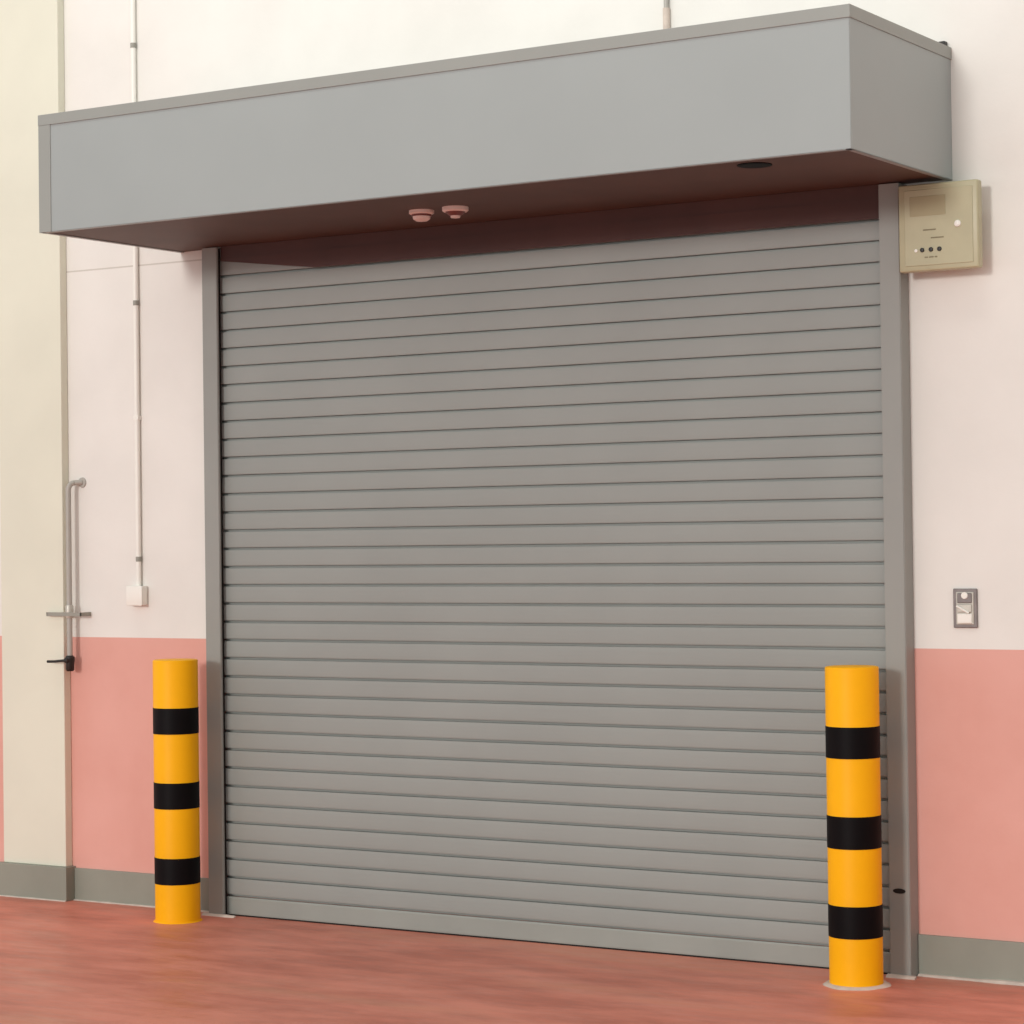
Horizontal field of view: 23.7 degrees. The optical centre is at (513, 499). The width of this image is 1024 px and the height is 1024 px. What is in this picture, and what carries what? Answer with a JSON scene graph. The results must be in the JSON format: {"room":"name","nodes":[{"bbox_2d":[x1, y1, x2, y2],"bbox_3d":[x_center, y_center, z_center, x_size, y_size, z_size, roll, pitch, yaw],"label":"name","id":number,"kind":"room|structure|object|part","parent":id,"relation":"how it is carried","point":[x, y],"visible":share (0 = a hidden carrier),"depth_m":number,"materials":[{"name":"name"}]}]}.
{"room":"warehouse interior","nodes":[
{"label":"warehouse interior","id":0,"kind":"room"},
{"bbox_2d":[0,0,1023,951],"bbox_3d":[-0.202,-1.696,10.322,21.000,7.000,0.300,-1,-1,32],"label":"wall","id":1,"kind":"structure","parent":0,"point":[966,326],"depth_m":10.32,"materials":[{"name":"paint"}]},
{"bbox_2d":[0,0,71,866],"bbox_3d":[-2.254,-1.730,11.399,0.387,6.845,0.045,-1,-1,32],"label":"pilaster","id":2,"kind":"object","parent":1,"relation":"attached to","point":[36,693],"visible":0.92,"depth_m":11.36,"materials":[{"name":"beige paint"}]},
{"bbox_2d":[46,477,90,670],"bbox_3d":[-2.054,0.343,11.233,0.210,0.890,0.100,-1,-1,32],"label":"pipe","id":3,"kind":"object","parent":1,"relation":"attached to","point":[69,613],"visible":1,"depth_m":11.21,"materials":[{"name":"grey metal"}]},
{"bbox_3d":[-2.089,0.739,11.211,0.119,0.023,0.025,-1,-1,29],"label":"lever","id":4,"kind":"part","parent":3,"relation":"part of","materials":[{"name":"black metal"}]},
{"bbox_2d":[0,862,208,910],"bbox_3d":[-1.852,1.761,11.109,1.262,0.155,0.067,-1,-1,32],"label":"baseboard","id":5,"kind":"structure","parent":1,"relation":"attached to","point":[124,887],"depth_m":11.21,"materials":[{"name":"grey paint"}]},
{"bbox_2d":[130,0,141,585],"bbox_3d":[-1.729,-2.309,11.086,0.028,5.400,0.028,-1,-1,32],"label":"conduit","id":6,"kind":"object","parent":1,"relation":"attached to","point":[137,417],"visible":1,"depth_m":11.05,"materials":[{"name":"white plastic"}]},
{"bbox_2d":[126,586,147,605],"bbox_3d":[-1.701,0.435,11.036,0.092,0.090,0.047,-1,-1,32],"label":"switch box","id":7,"kind":"object","parent":1,"relation":"attached to","point":[135,595],"visible":1,"depth_m":11.02,"materials":[{"name":"white plastic"}]},
{"bbox_2d":[663,0,669,28],"bbox_3d":[0.584,-3.347,9.652,0.028,3.400,0.028,-1,-1,32],"label":"conduit","id":8,"kind":"object","parent":1,"relation":"attached to","point":[666,10],"visible":0.36,"depth_m":9.62,"materials":[{"name":"grey paint"}]},
{"bbox_2d":[898,179,982,273],"bbox_3d":[1.576,-0.997,8.953,0.309,0.320,0.128,-1,-1,32],"label":"control box","id":9,"kind":"object","parent":1,"relation":"attached to","point":[940,224],"visible":1,"depth_m":8.90,"materials":[{"name":"beige plastic"}]},
{"bbox_2d":[953,589,977,627],"bbox_3d":[1.653,0.399,8.953,0.092,0.144,0.030,-1,-1,32],"label":"switch","id":10,"kind":"object","parent":1,"relation":"attached to","point":[965,601],"visible":1,"depth_m":8.95,"materials":[{"name":"metal"}]},
{"bbox_3d":[1.655,0.399,8.953,0.068,0.120,0.004,-1,-1,32],"label":"frame","id":11,"kind":"part","parent":10,"relation":"part of","materials":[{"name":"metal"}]},
{"bbox_2d":[918,934,1023,981],"bbox_3d":[5.083,1.604,6.813,8.448,0.152,0.012,-1,-1,32],"label":"baseboard","id":12,"kind":"structure","parent":1,"relation":"attached to","point":[937,955],"depth_m":8.93,"materials":[{"name":"grey paint"}]},
{"bbox_2d":[0,896,1023,1023],"bbox_3d":[-4.392,1.827,3.479,21.000,0.150,16.300,-1,-1,32],"label":"floor","id":13,"kind":"structure","parent":0,"point":[68,962],"depth_m":9.02,"materials":[{"name":"red paint"}]},
{"bbox_2d":[0,895,65,901],"bbox_3d":[-4.344,1.893,12.618,5.403,0.005,0.011,-1,-1,32],"label":"bead","id":14,"kind":"object","parent":13,"relation":"on","point":[0,895],"visible":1,"depth_m":11.29},
{"bbox_2d":[74,899,208,911],"bbox_3d":[-1.668,1.831,11.010,0.842,0.007,0.015,-1,-1,32],"label":"bead","id":15,"kind":"object","parent":13,"relation":"on","point":[151,906],"visible":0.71,"depth_m":11.08},
{"bbox_2d":[153,658,202,923],"bbox_3d":[-1.463,1.260,10.600,0.213,1.132,0.213,-1,-1,32],"label":"bollard","id":16,"kind":"object","parent":13,"relation":"on","point":[175,681],"visible":1,"depth_m":10.52,"materials":[{"name":"yellow metal"}]},
{"bbox_2d":[202,912,235,917],"bbox_3d":[-1.292,1.820,10.689,0.175,0.010,0.022,-1,-1,32],"label":"bead","id":17,"kind":"object","parent":13,"relation":"on","point":[204,913],"visible":1,"depth_m":10.69},
{"bbox_2d":[38,4,951,975],"bbox_3d":[-0.162,0.068,9.569,3.676,3.449,0.911,-1,-1,32],"label":"roller shutter","id":18,"kind":"object","parent":13,"relation":"on","point":[558,510],"visible":1,"depth_m":9.69,"materials":[{"name":"grey paint"}]},
{"bbox_3d":[-1.303,0.359,10.769,0.084,2.934,0.080,-1,-1,32],"label":"guide rail","id":19,"kind":"part","parent":18,"relation":"part of","materials":[{"name":"grey metal"}]},
{"bbox_2d":[409,209,433,221],"bbox_3d":[-0.364,-1.121,9.664,0.100,0.045,0.100,-1,-1,32],"label":"ceiling sensor","id":20,"kind":"object","parent":18,"relation":"attached to","point":[419,215],"visible":1,"depth_m":9.63,"materials":[{"name":"plastic"}]},
{"bbox_2d":[442,205,468,218],"bbox_3d":[-0.228,-1.124,9.579,0.104,0.045,0.104,-1,-1,32],"label":"ceiling sensor","id":21,"kind":"object","parent":18,"relation":"attached to","point":[454,211],"visible":1,"depth_m":9.55,"materials":[{"name":"plastic"}]},
{"bbox_2d":[38,4,951,266],"bbox_3d":[-0.181,-1.338,9.591,3.676,0.637,0.911,-1,-1,32],"label":"hood","id":22,"kind":"object","parent":18,"relation":"attached to","point":[814,120],"depth_m":9.18,"materials":[{"name":"grey paint"}]},
{"bbox_2d":[218,218,889,950],"bbox_3d":[0.069,0.272,9.928,3.179,2.879,0.027,-1,-1,32],"label":"curtain","id":23,"kind":"object","parent":18,"relation":"hanging from","point":[550,545],"depth_m":9.86,"materials":[{"name":"grey paint"}]},
{"bbox_3d":[1.429,0.296,9.064,0.082,2.934,0.080,-1,-1,32],"label":"guide rail","id":24,"kind":"part","parent":18,"relation":"part of","materials":[{"name":"grey metal"}]},
{"bbox_2d":[823,665,890,990],"bbox_3d":[1.238,1.185,8.885,0.250,1.157,0.248,-1,-1,32],"label":"bollard","id":25,"kind":"object","parent":13,"relation":"on","point":[852,727],"visible":1,"depth_m":8.80,"materials":[{"name":"yellow metal"}]},
{"bbox_2d":[885,973,916,979],"bbox_3d":[1.426,1.757,8.991,0.113,0.011,0.025,-1,-1,32],"label":"bead","id":26,"kind":"object","parent":13,"relation":"on","point":[898,976],"visible":1,"depth_m":8.99},
{"bbox_2d":[918,973,1023,985],"bbox_3d":[4.227,1.694,7.324,6.444,0.012,0.026,-1,-1,32],"label":"bead","id":27,"kind":"object","parent":13,"relation":"on","point":[994,981],"visible":1,"depth_m":8.90}
]}

